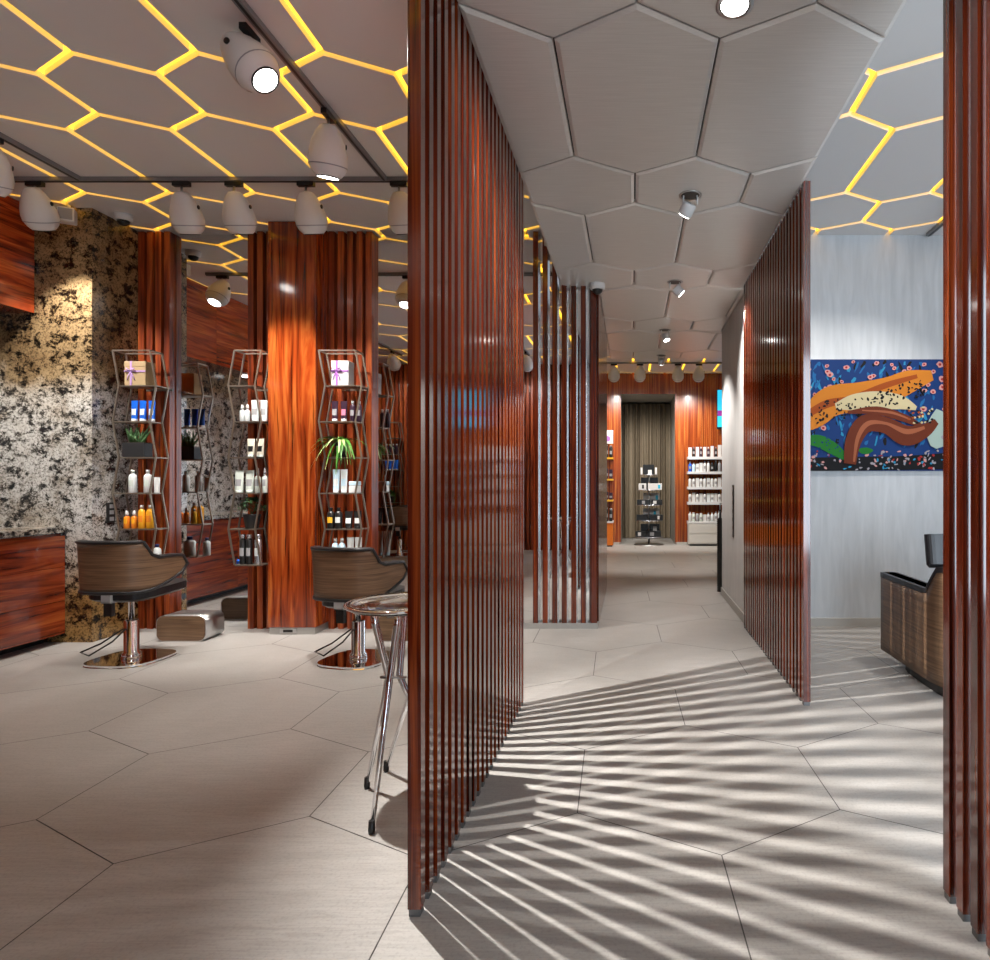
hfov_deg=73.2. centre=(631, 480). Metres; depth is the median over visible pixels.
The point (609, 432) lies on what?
sign
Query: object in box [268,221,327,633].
pillar
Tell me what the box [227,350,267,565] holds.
wire shelf
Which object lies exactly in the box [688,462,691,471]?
bottle
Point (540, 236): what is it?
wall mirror
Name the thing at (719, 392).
wall screen
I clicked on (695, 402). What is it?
wall
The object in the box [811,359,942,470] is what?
wall picture
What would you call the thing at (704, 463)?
bottle
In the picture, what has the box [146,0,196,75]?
recessed light
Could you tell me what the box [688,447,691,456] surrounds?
carton
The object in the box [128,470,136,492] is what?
bottle
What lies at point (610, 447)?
spray can
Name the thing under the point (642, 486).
product box
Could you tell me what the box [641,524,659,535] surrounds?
product box
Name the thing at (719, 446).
carton
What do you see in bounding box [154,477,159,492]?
tube
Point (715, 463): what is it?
bottle
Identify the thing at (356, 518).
tube
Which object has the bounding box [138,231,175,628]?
cladding
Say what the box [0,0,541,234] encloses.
ceiling
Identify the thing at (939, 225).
track
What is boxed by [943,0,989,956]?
screen
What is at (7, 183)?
track spotlight
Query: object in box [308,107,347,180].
track spotlight
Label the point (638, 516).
product box
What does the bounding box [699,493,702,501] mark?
carton
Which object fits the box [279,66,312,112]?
recessed light
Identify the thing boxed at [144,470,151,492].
bottle
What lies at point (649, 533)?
product box
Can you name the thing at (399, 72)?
recessed light
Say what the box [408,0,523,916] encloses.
screen
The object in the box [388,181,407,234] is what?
track spotlight
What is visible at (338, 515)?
bottle
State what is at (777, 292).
screen
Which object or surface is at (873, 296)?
wall
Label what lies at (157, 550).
bottle
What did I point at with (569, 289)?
wall mirror
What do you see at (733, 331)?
wall
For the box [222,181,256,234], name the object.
track spotlight
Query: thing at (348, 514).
tube
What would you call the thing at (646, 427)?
curtain
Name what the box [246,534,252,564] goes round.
bottle
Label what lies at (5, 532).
countertop
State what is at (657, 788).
floor
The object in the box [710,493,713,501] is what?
carton
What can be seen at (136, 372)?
gift box
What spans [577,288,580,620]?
wall mirror
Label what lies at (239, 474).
tube
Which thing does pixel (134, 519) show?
spray bottle
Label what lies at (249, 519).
potted plant
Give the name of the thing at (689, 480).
bottle
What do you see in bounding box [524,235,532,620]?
wall mirror
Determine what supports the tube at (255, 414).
on the wire shelf at (253, 387)
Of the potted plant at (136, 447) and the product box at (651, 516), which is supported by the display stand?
the product box at (651, 516)
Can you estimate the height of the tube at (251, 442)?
0.156 m
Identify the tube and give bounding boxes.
[131,401,137,420]
[140,400,145,420]
[149,401,154,421]
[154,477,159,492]
[235,470,243,492]
[245,470,253,492]
[247,439,254,456]
[251,400,258,420]
[256,439,263,456]
[260,400,267,421]
[332,401,337,420]
[333,469,339,492]
[340,469,347,492]
[341,401,346,420]
[345,511,352,528]
[347,537,353,547]
[354,511,361,528]
[355,537,361,546]
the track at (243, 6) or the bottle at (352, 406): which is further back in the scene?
the bottle at (352, 406)
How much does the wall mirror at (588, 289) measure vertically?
2.959 m
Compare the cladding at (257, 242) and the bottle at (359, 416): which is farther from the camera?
the cladding at (257, 242)
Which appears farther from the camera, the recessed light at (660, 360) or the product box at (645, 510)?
the product box at (645, 510)
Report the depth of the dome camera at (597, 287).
5.59 m
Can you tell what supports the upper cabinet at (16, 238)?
attached to the wall
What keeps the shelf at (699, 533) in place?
on the floor
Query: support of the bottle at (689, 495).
on the shelf at (699, 533)
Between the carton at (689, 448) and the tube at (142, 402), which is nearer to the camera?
the tube at (142, 402)
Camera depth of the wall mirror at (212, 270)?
5.78 m
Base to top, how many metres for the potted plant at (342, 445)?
0.323 m
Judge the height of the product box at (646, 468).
0.203 m
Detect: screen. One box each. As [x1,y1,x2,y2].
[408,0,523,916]
[717,390,721,428]
[744,181,810,705]
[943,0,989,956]
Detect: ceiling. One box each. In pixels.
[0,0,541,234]
[457,0,906,358]
[607,343,721,373]
[773,0,942,234]
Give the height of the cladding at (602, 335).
3.016 m
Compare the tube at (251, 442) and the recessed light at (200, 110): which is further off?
the tube at (251, 442)
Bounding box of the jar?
[349,481,360,492]
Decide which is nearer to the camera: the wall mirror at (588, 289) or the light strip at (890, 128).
the light strip at (890, 128)
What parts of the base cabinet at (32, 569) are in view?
drawer, drawer, drawer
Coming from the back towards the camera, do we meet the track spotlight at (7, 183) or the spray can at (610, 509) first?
the spray can at (610, 509)
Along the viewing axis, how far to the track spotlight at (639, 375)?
11.98 m
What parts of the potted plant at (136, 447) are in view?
pot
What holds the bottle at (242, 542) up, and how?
on the wire shelf at (253, 387)
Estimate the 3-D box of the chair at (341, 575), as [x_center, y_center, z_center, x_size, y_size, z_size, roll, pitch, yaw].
[-1.979,0.878,4.726,0.567,0.840,0.635,0,0,14]
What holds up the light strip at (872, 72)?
in the ceiling at (904, 94)
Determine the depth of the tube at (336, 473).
5.45 m
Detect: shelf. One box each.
[111,350,172,553]
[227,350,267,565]
[318,350,368,546]
[607,457,613,546]
[687,457,721,545]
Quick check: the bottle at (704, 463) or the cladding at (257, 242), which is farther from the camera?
the bottle at (704, 463)
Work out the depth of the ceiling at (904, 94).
4.27 m
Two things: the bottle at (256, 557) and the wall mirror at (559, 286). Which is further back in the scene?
the wall mirror at (559, 286)
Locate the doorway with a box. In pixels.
[620,394,675,543]
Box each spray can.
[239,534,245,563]
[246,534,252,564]
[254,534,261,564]
[609,446,612,456]
[609,508,612,520]
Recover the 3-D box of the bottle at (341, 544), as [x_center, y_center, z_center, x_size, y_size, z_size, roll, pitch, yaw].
[-2.441,0.590,5.454,0.053,0.219,0.052,0,0,0]
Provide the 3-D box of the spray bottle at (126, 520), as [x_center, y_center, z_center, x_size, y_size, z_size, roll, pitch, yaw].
[-4.248,0.324,5.450,0.046,0.151,0.046,0,0,0]
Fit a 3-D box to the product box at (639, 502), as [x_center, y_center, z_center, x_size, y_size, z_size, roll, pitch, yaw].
[0.236,0.428,13.084,0.272,0.105,0.112,0,0,0]
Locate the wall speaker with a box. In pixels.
[56,202,76,225]
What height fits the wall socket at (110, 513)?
0.170 m
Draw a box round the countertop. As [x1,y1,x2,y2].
[0,527,67,538]
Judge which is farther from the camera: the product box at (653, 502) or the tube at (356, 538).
the product box at (653, 502)
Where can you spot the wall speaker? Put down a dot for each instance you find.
(68, 216)
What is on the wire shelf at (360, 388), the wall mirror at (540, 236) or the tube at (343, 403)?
the tube at (343, 403)
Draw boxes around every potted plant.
[122,425,152,456]
[237,497,265,528]
[310,436,366,471]
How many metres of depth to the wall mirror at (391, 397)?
5.78 m
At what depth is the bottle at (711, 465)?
13.00 m
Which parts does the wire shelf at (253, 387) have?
shelf, shelf, shelf, shelf, shelf, shelf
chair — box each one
[75,540,189,668]
[310,546,407,669]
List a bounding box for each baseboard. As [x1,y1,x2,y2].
[613,542,688,544]
[721,587,743,622]
[811,618,880,626]
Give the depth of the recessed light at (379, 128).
4.32 m
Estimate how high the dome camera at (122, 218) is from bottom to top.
0.095 m
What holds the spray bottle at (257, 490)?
on the wire shelf at (253, 387)
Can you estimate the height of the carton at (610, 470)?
0.188 m
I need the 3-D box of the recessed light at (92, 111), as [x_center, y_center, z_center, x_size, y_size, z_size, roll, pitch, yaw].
[-3.398,-2.241,4.006,0.309,0.010,0.232,0,0,0]
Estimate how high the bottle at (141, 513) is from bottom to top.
0.198 m
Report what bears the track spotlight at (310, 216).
hanging from the track at (243, 6)
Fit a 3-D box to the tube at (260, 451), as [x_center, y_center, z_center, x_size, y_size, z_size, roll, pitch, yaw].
[-3.132,-0.278,5.458,0.052,0.156,0.052,0,0,39]
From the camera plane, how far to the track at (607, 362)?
11.98 m
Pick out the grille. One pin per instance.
(65, 213)
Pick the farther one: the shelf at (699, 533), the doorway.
the doorway
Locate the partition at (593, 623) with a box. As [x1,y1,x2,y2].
[524,231,597,628]
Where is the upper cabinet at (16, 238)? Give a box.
[0,196,33,312]
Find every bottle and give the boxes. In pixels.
[123,510,129,528]
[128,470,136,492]
[131,510,137,528]
[138,505,145,528]
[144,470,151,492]
[146,505,153,528]
[153,544,161,554]
[240,405,244,420]
[245,404,249,420]
[255,468,260,492]
[262,468,267,492]
[327,507,334,528]
[332,538,338,546]
[335,507,342,528]
[339,538,344,546]
[350,401,354,420]
[356,402,361,421]
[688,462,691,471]
[688,477,691,486]
[688,492,691,501]
[688,512,691,520]
[699,447,702,456]
[699,477,702,486]
[703,461,705,471]
[710,463,713,471]
[710,477,713,486]
[714,461,716,471]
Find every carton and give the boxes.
[609,469,612,478]
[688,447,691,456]
[696,447,698,456]
[699,463,702,471]
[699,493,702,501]
[703,447,705,456]
[710,446,713,456]
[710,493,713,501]
[718,445,720,456]
[718,477,720,486]
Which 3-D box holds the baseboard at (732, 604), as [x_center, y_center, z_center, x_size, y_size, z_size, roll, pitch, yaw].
[1.109,1.258,6.607,0.182,0.085,1.645,0,0,0]
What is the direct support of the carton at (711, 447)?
on the shelf at (699, 533)
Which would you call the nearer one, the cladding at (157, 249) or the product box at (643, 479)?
the cladding at (157, 249)
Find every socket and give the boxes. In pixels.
[106,502,114,522]
[280,629,296,632]
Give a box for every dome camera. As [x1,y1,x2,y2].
[113,211,132,225]
[590,281,604,294]
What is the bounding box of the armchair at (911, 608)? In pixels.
[880,534,942,696]
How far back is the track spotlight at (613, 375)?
11.98 m
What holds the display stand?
on the floor
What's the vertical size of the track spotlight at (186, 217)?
0.366 m
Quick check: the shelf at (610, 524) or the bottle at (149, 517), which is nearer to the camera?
the bottle at (149, 517)
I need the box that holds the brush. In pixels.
[717,503,721,591]
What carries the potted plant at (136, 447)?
on the wire shelf at (155, 387)
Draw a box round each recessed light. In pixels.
[38,45,70,73]
[69,108,95,129]
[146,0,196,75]
[172,107,203,129]
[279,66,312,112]
[285,0,322,62]
[377,126,407,169]
[396,69,407,92]
[656,354,665,364]
[659,329,670,341]
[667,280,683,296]
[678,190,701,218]
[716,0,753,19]
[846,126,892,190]
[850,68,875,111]
[863,200,878,219]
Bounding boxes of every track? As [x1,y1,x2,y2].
[0,0,407,182]
[607,362,721,363]
[926,219,942,236]
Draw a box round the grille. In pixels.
[58,207,71,219]
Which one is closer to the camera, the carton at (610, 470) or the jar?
the jar
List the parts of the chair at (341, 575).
foot lever, plate, edge trim, seat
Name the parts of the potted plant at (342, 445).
pot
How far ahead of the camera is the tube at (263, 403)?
5.45 m
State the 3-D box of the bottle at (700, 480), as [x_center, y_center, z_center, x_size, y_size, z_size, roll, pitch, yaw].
[1.387,0.018,13.020,0.064,0.196,0.064,0,0,0]
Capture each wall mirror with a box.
[176,235,247,626]
[375,235,407,566]
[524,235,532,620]
[539,235,542,620]
[549,255,551,620]
[558,279,561,620]
[568,288,570,620]
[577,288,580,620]
[587,288,589,620]
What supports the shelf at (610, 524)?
on the floor
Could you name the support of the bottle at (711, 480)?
on the shelf at (699, 533)
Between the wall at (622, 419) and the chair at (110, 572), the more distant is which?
the wall at (622, 419)
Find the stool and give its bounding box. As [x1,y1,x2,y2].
[343,592,407,834]
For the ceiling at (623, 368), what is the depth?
12.45 m
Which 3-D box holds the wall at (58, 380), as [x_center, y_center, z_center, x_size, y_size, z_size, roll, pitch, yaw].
[-4.825,-0.500,5.510,0.950,3.600,0.580,0,0,0]
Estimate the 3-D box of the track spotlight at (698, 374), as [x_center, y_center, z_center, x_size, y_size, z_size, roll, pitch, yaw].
[1.238,-2.001,12.054,0.220,0.334,0.259,0,0,0]
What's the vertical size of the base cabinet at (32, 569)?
0.877 m
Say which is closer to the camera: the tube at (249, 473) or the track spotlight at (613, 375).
the tube at (249, 473)
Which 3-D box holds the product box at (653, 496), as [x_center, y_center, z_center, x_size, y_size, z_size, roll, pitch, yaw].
[0.393,0.362,13.264,0.337,0.237,0.082,0,0,0]
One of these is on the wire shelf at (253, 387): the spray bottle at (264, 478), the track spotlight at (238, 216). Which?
the spray bottle at (264, 478)
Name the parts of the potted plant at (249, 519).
pot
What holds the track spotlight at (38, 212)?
attached to the track at (243, 6)
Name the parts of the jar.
lid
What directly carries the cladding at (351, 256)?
attached to the wall
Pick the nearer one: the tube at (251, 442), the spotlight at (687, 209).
the spotlight at (687, 209)
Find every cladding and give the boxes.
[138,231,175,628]
[248,231,269,628]
[328,231,374,628]
[598,294,606,625]
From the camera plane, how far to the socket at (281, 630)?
5.48 m
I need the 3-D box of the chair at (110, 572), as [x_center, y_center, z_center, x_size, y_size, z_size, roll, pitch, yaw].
[-3.643,0.856,4.746,0.567,0.885,0.635,0,0,4]
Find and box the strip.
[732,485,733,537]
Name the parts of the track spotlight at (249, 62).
knob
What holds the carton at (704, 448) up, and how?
on the shelf at (699, 533)
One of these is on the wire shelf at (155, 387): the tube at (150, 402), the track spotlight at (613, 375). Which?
the tube at (150, 402)
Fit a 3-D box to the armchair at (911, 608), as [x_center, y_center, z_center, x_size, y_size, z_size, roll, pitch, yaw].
[2.235,0.814,4.199,0.844,0.971,1.062,0,0,0]
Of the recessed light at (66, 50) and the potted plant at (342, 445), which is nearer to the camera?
the recessed light at (66, 50)
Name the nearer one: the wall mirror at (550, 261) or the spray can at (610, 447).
the wall mirror at (550, 261)
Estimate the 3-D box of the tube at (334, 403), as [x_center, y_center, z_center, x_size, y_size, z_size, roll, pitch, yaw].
[-2.500,-0.587,5.454,0.045,0.172,0.045,0,0,39]
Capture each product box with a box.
[635,531,645,536]
[636,514,647,519]
[637,500,649,504]
[639,483,645,489]
[641,477,657,489]
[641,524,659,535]
[643,465,653,474]
[643,493,658,504]
[643,508,658,513]
[647,531,660,536]
[648,483,661,489]
[649,514,662,519]
[651,500,661,504]
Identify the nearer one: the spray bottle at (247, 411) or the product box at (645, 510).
the spray bottle at (247, 411)
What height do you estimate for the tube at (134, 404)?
0.177 m
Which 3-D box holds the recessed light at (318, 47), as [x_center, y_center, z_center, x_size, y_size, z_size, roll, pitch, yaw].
[-1.699,-2.241,3.239,0.198,0.010,0.447,0,0,0]
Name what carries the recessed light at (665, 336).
in the ceiling at (609, 111)
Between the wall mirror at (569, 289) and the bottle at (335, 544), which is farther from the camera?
the wall mirror at (569, 289)
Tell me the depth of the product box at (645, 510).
13.22 m
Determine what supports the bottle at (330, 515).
on the wire shelf at (360, 388)
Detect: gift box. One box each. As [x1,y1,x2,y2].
[124,361,154,384]
[331,360,353,384]
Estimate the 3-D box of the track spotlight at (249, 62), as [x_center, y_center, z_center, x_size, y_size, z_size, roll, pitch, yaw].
[-1.836,-2.018,3.108,0.272,0.300,0.219,0,0,0]
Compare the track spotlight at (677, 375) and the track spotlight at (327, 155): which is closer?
the track spotlight at (327, 155)
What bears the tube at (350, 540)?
on the wire shelf at (360, 388)
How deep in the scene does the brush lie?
7.44 m
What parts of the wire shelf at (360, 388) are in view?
shelf, shelf, shelf, shelf, shelf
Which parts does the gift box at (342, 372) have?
lid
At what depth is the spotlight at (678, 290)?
5.57 m
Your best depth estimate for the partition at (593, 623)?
5.70 m
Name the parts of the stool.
seat, leg, leg, leg, leg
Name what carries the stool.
on the floor
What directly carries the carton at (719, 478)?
on the shelf at (699, 533)
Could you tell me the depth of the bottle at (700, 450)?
13.01 m
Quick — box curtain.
[622,403,670,537]
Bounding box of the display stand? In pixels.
[634,475,663,545]
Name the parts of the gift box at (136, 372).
lid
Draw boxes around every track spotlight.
[0,138,14,197]
[19,181,60,231]
[169,181,205,234]
[220,22,279,93]
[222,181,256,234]
[294,181,327,234]
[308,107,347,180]
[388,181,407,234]
[608,364,619,382]
[634,364,645,382]
[672,364,683,382]
[693,364,703,382]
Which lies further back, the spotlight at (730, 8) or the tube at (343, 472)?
the tube at (343, 472)
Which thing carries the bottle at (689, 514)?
on the shelf at (699, 533)
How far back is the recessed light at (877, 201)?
5.34 m
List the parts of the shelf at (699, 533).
shelf, drawer, drawer, drawer, shelf, shelf, shelf, shelf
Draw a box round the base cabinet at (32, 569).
[0,534,64,654]
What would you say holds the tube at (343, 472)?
on the wire shelf at (360, 388)
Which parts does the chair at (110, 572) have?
foot lever, plate, edge trim, seat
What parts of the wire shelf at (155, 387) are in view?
shelf, shelf, shelf, shelf, shelf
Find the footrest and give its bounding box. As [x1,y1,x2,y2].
[156,610,223,641]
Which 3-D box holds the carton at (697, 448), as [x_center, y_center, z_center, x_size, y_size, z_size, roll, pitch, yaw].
[1.313,-0.585,13.020,0.064,0.196,0.032,0,0,0]
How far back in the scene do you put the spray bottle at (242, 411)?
5.45 m
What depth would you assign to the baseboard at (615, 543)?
13.23 m
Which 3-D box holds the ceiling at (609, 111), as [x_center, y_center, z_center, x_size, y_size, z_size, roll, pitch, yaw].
[0.986,-1.766,3.800,3.228,0.100,10.600,0,0,0]
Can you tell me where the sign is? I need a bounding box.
[607,430,612,443]
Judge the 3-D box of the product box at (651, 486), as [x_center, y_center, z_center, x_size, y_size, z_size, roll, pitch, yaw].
[0.463,0.114,13.099,0.282,0.129,0.102,0,0,0]
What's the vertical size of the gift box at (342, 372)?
0.208 m
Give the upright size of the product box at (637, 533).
0.118 m
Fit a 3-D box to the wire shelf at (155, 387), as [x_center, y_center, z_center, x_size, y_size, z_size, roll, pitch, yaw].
[-4.154,-0.193,5.552,0.374,1.806,0.296,0,0,0]
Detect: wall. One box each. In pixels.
[0,206,137,641]
[607,373,721,541]
[622,419,661,537]
[722,294,743,612]
[755,231,942,617]
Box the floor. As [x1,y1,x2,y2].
[0,538,989,959]
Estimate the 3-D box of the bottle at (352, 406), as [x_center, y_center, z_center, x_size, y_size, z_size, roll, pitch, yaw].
[-2.350,-0.587,5.452,0.043,0.172,0.043,0,0,0]
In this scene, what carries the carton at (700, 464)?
on the shelf at (699, 533)
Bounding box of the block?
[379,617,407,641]
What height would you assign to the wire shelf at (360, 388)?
1.806 m
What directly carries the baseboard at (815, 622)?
attached to the wall at (873, 296)
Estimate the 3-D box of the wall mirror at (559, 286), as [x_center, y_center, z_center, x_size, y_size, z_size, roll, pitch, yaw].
[-0.642,-0.276,5.787,0.027,3.039,0.023,0,0,0]

